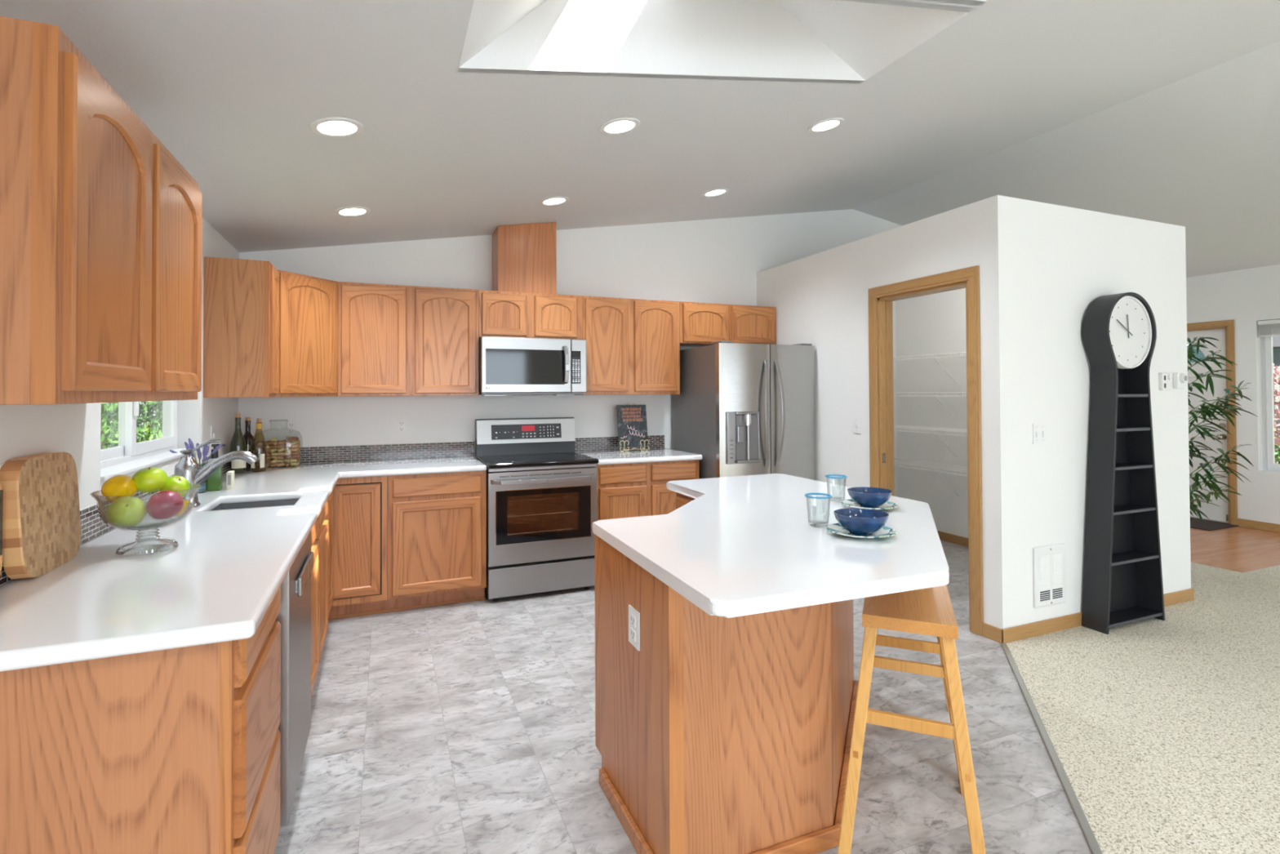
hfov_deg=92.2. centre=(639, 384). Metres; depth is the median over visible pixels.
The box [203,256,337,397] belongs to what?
upper cabinet
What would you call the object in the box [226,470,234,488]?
soap box
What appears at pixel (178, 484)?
apple
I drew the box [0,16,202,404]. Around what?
upper cabinet
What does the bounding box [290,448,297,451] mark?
cork
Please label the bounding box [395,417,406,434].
wall outlet
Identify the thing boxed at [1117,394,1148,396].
shelf
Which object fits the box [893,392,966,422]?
wire shelf
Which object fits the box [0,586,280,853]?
base cabinet
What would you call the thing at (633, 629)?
receptacle
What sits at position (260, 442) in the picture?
cork
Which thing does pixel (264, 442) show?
cork
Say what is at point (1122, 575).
grandfather clock
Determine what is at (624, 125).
recessed light
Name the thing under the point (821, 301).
wall
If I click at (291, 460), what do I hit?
cork
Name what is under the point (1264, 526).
baseboard
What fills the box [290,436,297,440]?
cork
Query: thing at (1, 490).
cutting board
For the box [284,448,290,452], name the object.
cork
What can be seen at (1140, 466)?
shelf
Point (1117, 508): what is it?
shelf
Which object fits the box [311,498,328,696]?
base cabinet
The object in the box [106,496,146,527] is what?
apple
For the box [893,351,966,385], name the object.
wire shelf
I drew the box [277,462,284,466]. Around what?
cork
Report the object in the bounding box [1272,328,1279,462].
house
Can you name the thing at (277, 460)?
cork
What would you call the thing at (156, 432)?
evergreen tree
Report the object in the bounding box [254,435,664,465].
backsplash
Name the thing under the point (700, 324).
upper cabinet
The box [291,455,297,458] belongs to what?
cork
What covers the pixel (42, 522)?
cutting board
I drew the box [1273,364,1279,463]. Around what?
shrub
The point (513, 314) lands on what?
upper cabinet
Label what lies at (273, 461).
cork
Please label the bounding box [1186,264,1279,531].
wall
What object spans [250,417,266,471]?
wine bottle
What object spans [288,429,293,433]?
receptacle
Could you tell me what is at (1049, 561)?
wall heater
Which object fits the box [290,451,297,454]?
cork
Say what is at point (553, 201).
recessed light
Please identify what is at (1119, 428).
shelf
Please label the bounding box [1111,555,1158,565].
shelf
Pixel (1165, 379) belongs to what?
light switch
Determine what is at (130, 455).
window
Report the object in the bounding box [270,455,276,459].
cork
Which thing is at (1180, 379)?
thermostat
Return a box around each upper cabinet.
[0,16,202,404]
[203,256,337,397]
[337,281,479,396]
[479,289,582,339]
[574,295,679,395]
[679,301,776,346]
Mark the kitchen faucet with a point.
(187, 467)
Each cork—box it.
[255,441,262,445]
[255,448,263,453]
[256,445,263,448]
[262,441,270,444]
[269,448,276,453]
[270,437,277,441]
[270,444,276,448]
[270,452,278,455]
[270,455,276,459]
[270,462,277,466]
[271,458,277,463]
[276,455,284,459]
[276,459,284,462]
[277,440,284,444]
[277,444,284,448]
[277,448,284,452]
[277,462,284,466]
[284,440,291,444]
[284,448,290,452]
[284,458,291,462]
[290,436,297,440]
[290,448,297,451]
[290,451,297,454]
[290,458,297,462]
[290,462,297,466]
[291,440,297,444]
[291,444,297,448]
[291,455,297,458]
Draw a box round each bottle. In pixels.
[206,461,222,491]
[229,413,245,473]
[243,417,255,470]
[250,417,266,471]
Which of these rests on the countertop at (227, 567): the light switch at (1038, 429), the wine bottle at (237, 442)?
the wine bottle at (237, 442)
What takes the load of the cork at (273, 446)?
in the jar
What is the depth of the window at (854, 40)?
2.47 m
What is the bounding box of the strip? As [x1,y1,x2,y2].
[484,466,488,593]
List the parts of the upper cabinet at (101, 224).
door, door panel, door, door panel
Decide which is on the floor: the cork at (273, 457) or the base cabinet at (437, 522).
the base cabinet at (437, 522)
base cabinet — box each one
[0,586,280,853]
[221,475,387,617]
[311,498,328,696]
[386,470,486,608]
[596,459,699,519]
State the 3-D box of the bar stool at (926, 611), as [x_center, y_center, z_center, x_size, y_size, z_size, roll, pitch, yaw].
[0.854,1.044,1.957,0.403,0.745,0.553,-1,-1,23]
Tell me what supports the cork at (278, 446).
in the jar
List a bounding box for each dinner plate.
[826,523,896,537]
[841,498,898,510]
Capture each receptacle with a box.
[288,422,293,426]
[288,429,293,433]
[399,421,404,425]
[399,426,404,431]
[630,613,635,627]
[630,626,635,641]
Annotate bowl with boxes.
[90,483,200,555]
[833,507,888,535]
[847,486,892,507]
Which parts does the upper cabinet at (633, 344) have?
door, door panel, door, door panel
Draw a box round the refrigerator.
[672,341,815,479]
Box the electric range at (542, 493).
[475,417,598,601]
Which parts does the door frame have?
strike plate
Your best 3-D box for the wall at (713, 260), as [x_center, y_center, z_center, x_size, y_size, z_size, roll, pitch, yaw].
[1.432,-0.150,5.865,9.230,3.222,0.150,0,-1,-22]
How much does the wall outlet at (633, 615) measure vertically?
0.115 m
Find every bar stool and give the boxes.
[837,584,986,853]
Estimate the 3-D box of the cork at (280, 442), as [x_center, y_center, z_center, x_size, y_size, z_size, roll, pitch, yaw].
[-2.344,0.383,4.018,0.021,0.028,0.041,-1,-1,31]
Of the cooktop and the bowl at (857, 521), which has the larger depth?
the cooktop
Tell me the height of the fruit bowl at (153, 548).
0.188 m
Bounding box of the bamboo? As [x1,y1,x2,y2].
[1186,336,1257,523]
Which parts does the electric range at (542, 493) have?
control panel, storage drawer, rail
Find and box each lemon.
[101,475,137,502]
[173,498,189,516]
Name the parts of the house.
porch railing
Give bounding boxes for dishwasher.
[275,530,313,826]
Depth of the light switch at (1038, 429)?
3.52 m
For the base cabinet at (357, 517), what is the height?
0.875 m
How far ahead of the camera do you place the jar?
4.05 m
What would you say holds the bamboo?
on the floor
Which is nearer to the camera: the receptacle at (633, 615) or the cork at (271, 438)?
the receptacle at (633, 615)
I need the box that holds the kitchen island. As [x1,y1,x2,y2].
[594,492,858,853]
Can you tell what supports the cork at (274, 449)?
in the jar
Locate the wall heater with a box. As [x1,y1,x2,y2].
[1033,543,1066,608]
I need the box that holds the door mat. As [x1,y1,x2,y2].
[1190,517,1238,530]
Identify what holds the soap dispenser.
on the countertop at (227, 567)
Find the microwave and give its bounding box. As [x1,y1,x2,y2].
[479,336,586,395]
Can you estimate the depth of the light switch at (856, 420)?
4.43 m
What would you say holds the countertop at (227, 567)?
on the base cabinet at (357, 517)
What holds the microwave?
attached to the upper cabinet at (513, 314)
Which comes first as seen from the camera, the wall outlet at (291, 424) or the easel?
the wall outlet at (291, 424)
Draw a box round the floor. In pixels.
[274,526,1279,853]
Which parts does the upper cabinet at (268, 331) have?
door, door panel, door, door panel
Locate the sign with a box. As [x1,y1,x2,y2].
[616,404,648,448]
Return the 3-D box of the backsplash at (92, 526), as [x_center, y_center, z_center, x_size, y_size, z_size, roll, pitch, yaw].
[-2.032,0.463,2.567,0.008,0.111,3.261,0,-1,-22]
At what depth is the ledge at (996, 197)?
3.85 m
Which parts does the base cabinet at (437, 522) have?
drawer, door, door panel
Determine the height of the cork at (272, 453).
0.024 m
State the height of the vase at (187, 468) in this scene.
0.213 m
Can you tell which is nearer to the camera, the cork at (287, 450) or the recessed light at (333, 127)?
the recessed light at (333, 127)
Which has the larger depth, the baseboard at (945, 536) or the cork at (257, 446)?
the baseboard at (945, 536)
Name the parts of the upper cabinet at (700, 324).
door, door panel, door, door panel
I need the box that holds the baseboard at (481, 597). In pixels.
[328,596,484,619]
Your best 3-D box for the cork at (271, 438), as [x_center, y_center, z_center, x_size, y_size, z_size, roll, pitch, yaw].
[-2.380,0.359,4.002,0.040,0.025,0.021,0,-1,-35]
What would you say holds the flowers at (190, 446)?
on the countertop at (227, 567)
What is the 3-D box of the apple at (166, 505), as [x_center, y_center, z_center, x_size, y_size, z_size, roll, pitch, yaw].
[-1.457,0.369,1.888,0.092,0.087,0.090,0,-1,-1]
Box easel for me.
[619,403,648,451]
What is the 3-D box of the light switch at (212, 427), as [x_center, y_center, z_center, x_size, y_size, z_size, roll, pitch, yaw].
[-2.399,0.290,3.462,0.012,0.115,0.070,0,-1,-22]
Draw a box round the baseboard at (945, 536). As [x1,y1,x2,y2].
[937,530,968,546]
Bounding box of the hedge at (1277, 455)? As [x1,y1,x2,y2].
[1274,444,1279,463]
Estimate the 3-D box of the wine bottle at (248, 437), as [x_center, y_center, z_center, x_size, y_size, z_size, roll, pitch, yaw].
[-2.474,0.372,3.883,0.078,0.333,0.079,0,-1,-22]
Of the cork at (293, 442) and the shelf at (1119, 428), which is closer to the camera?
the shelf at (1119, 428)
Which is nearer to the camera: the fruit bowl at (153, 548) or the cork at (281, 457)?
the fruit bowl at (153, 548)
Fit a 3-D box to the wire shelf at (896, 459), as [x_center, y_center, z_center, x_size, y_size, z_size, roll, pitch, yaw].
[2.339,0.868,4.904,1.552,0.279,2.288,0,-1,-22]
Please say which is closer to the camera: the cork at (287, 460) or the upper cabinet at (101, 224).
the upper cabinet at (101, 224)
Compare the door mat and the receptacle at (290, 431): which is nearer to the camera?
the receptacle at (290, 431)
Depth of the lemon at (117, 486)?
1.85 m
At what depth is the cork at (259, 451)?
3.96 m
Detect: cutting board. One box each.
[0,452,80,578]
[0,483,3,575]
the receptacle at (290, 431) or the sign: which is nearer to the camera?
the receptacle at (290, 431)
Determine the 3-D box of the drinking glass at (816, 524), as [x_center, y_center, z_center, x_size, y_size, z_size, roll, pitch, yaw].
[0.636,0.449,2.195,0.093,0.109,0.093,0,-1,-22]
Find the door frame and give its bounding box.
[867,265,983,635]
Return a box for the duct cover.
[491,222,556,294]
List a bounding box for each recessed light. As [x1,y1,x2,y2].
[309,117,364,137]
[333,206,370,217]
[539,196,568,205]
[599,117,639,134]
[702,188,728,196]
[807,118,844,133]
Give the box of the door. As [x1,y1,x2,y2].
[1186,319,1237,524]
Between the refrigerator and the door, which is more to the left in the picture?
the refrigerator
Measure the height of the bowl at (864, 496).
0.066 m
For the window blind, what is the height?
0.825 m
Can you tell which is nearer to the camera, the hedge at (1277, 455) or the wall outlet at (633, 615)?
the wall outlet at (633, 615)
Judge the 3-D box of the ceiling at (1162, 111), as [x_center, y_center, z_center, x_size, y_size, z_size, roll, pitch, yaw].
[3.176,-1.396,1.653,9.230,0.974,9.300,0,-1,-22]
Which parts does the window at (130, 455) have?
sash, sill, sash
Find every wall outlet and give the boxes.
[285,419,297,436]
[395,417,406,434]
[628,604,639,650]
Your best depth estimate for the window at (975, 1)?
2.24 m
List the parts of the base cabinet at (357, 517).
door, door panel, door, door panel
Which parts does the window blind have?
head rail, rail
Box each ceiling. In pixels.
[0,0,1279,277]
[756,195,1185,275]
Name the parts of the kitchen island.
panel, door, moulding, panel, seating panel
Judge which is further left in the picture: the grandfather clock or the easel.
the easel
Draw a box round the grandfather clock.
[1081,292,1164,634]
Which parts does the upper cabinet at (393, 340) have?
door, door panel, door, door panel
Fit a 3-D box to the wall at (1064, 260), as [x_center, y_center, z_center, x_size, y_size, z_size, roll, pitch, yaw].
[2.798,0.199,3.794,1.807,2.460,0.127,0,-1,-22]
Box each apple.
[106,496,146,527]
[132,466,168,492]
[146,489,183,519]
[159,475,190,497]
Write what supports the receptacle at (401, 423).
attached to the wall outlet at (401, 424)
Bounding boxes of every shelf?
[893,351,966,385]
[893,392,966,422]
[893,424,967,459]
[893,457,967,496]
[1109,605,1160,624]
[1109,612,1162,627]
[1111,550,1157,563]
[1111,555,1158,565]
[1113,503,1153,512]
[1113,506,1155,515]
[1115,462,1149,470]
[1115,464,1152,470]
[1116,426,1149,431]
[1116,427,1150,431]
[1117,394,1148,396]
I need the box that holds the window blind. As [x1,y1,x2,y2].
[1257,319,1279,337]
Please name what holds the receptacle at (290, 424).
attached to the wall outlet at (291, 424)
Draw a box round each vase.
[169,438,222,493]
[173,456,200,508]
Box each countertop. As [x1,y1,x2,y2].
[0,456,486,671]
[577,448,702,464]
[591,473,949,617]
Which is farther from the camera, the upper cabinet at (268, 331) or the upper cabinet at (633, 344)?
the upper cabinet at (633, 344)
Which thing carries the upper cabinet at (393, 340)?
attached to the wall at (713, 260)
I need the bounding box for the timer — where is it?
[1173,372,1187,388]
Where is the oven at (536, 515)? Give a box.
[487,466,597,566]
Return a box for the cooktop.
[475,451,598,468]
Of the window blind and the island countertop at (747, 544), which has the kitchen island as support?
the island countertop at (747, 544)
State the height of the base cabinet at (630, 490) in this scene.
0.875 m
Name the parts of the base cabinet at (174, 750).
panel, drawer, drawer, drawer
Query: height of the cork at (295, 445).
0.024 m
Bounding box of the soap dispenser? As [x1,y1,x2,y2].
[206,443,225,491]
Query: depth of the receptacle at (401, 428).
4.46 m
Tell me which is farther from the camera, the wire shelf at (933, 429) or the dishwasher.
the wire shelf at (933, 429)
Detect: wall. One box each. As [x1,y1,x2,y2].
[0,217,239,586]
[238,208,902,497]
[756,198,1017,628]
[895,288,968,537]
[1001,200,1194,643]
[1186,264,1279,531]
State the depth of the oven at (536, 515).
4.24 m
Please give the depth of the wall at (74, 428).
2.03 m
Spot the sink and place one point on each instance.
(291, 502)
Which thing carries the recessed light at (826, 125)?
in the ceiling at (1162, 111)
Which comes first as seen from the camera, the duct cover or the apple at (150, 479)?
the apple at (150, 479)
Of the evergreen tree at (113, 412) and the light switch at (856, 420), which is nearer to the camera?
the light switch at (856, 420)
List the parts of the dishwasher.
handle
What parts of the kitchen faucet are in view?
lever knob, lever, spout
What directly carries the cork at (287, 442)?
in the jar
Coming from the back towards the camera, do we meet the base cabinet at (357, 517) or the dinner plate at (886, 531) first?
the base cabinet at (357, 517)
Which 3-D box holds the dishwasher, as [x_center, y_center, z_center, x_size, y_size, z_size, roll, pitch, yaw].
[-1.435,0.988,2.005,0.621,0.872,0.604,0,-1,-22]
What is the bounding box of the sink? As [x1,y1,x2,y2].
[212,499,297,510]
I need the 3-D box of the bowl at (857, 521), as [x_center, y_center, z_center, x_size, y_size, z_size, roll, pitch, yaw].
[0.737,0.462,2.053,0.174,0.066,0.174,0,-1,-22]
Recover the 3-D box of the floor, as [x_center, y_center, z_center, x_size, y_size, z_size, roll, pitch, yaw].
[3.188,1.426,1.617,8.930,0.066,9.000,0,-1,-22]
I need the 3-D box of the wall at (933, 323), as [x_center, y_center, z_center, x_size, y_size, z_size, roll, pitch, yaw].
[3.106,0.216,5.230,0.115,2.460,2.292,0,-1,-22]
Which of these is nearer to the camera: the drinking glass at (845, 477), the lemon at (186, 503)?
the lemon at (186, 503)
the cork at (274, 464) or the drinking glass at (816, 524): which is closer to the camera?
the drinking glass at (816, 524)
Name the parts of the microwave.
door glass, handle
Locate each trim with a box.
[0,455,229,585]
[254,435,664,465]
[1000,643,1102,853]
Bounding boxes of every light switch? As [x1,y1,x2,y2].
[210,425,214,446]
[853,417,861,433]
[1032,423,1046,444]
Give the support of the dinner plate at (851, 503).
on the island countertop at (747, 544)
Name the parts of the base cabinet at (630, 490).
drawer, door, door panel, door, door panel, drawer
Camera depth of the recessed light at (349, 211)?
3.58 m
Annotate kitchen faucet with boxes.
[173,439,258,508]
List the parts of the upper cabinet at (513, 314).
door, door panel, door, door panel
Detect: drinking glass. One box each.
[804,493,831,527]
[825,474,847,502]
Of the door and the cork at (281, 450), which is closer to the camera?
the cork at (281, 450)
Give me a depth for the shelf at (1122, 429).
3.62 m
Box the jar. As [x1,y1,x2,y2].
[254,419,302,468]
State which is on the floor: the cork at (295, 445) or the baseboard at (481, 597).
the baseboard at (481, 597)
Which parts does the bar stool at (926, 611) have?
leg, seat, leg, leg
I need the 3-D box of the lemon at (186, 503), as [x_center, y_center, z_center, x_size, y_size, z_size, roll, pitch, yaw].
[-1.472,0.389,1.951,0.059,0.058,0.059,0,-1,12]
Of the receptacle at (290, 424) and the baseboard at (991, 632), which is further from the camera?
the receptacle at (290, 424)
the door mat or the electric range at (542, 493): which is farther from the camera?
the door mat
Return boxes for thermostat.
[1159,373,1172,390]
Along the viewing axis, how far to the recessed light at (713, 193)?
4.51 m
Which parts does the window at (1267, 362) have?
sill, sash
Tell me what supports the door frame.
in the wall at (821, 301)
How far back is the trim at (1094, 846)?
2.28 m
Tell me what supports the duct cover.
on the upper cabinet at (513, 314)
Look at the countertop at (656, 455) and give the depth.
4.64 m
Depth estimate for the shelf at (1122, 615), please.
3.69 m
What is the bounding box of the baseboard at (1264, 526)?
[1237,518,1279,532]
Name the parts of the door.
fanlight frame, panel moulding, knob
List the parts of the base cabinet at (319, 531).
door panel, false drawer, door, door, door panel, false drawer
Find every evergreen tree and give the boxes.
[100,400,162,449]
[103,402,118,448]
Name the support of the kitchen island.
on the floor
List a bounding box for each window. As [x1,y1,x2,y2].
[100,400,201,480]
[457,0,974,84]
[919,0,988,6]
[1258,324,1279,473]
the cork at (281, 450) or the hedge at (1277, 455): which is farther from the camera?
the hedge at (1277, 455)
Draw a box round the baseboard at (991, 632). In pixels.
[982,622,1003,643]

